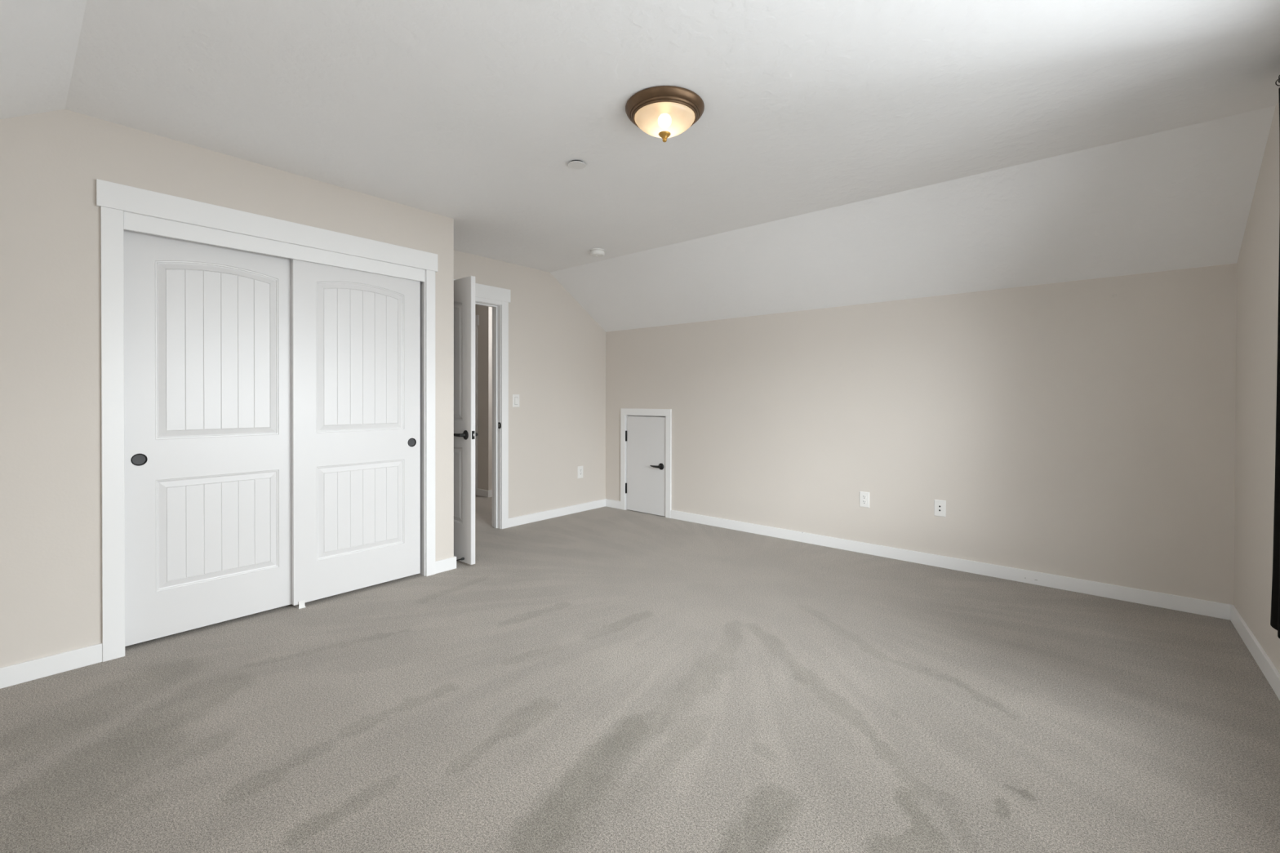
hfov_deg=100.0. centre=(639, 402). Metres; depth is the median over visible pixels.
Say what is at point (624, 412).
trim
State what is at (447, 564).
baseboard
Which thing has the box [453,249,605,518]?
wall
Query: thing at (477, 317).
trim
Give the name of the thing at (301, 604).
guide
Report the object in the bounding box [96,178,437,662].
trim
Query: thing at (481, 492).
baseboard
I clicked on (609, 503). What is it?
baseboard
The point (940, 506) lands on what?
plate
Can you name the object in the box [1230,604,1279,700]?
baseboard
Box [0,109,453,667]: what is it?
wall
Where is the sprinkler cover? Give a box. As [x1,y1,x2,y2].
[568,160,586,168]
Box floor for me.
[0,494,1279,852]
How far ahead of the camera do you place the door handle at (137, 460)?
2.56 m
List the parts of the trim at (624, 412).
casing, head casing, casing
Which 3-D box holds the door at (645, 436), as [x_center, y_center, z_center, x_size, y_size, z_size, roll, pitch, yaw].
[0.046,0.651,5.558,0.536,0.998,0.090,0,0,40]
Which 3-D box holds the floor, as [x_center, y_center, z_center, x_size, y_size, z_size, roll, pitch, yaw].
[-1.128,1.225,3.615,7.819,0.120,5.550,0,0,40]
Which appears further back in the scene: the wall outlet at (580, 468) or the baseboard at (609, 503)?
the baseboard at (609, 503)
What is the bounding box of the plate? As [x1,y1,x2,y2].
[933,499,946,517]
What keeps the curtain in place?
hanging from the curtain rod
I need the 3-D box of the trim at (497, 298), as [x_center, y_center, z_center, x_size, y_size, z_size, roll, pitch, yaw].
[-1.565,0.062,4.628,0.159,2.191,0.966,0,0,40]
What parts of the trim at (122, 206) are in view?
casing, head casing, casing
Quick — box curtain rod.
[1275,75,1279,85]
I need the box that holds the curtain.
[1270,87,1279,638]
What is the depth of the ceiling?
2.39 m
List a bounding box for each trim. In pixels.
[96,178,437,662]
[453,279,511,528]
[475,315,479,495]
[620,408,671,518]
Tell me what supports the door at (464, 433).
in the wall at (557, 350)
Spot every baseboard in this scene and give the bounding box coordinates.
[0,643,102,688]
[435,556,456,573]
[476,488,492,497]
[508,498,605,527]
[605,498,620,509]
[671,510,1230,620]
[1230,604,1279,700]
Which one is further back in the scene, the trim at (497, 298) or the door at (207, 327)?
the trim at (497, 298)
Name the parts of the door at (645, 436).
handle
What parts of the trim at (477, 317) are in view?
casing, head casing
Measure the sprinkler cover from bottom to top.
0.015 m
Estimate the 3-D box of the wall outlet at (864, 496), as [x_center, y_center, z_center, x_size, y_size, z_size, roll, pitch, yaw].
[1.733,0.753,4.146,0.075,0.119,0.008,0,0,40]
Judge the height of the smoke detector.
0.050 m
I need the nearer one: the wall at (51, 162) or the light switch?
the wall at (51, 162)
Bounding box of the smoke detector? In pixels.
[590,248,604,257]
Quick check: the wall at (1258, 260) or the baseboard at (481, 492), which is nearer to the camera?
the wall at (1258, 260)
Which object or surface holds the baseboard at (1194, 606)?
attached to the wall at (1082, 429)
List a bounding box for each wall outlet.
[577,466,582,478]
[859,491,869,507]
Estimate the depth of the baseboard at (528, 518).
5.37 m
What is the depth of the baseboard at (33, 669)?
2.29 m
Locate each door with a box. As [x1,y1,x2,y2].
[123,229,291,646]
[290,258,420,605]
[453,275,477,564]
[625,416,665,516]
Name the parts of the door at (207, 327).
finger pull, panel, panel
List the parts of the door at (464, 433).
panel, panel, lever, handle, latch plate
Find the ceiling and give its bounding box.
[0,0,1279,332]
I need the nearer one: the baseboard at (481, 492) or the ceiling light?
the ceiling light
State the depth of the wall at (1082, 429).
3.64 m
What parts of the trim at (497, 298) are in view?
head casing, head casing, hall casing, casing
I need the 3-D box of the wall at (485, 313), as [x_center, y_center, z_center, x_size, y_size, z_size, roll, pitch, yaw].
[-2.061,-0.080,7.281,1.440,2.441,0.955,0,0,40]
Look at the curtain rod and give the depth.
2.04 m
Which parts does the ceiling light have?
lamp shade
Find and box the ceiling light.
[625,85,704,142]
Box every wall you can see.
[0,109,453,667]
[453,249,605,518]
[475,304,492,490]
[605,263,1236,604]
[1233,100,1279,673]
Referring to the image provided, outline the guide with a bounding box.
[294,600,305,608]
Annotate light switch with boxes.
[512,394,519,407]
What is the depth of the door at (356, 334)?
3.26 m

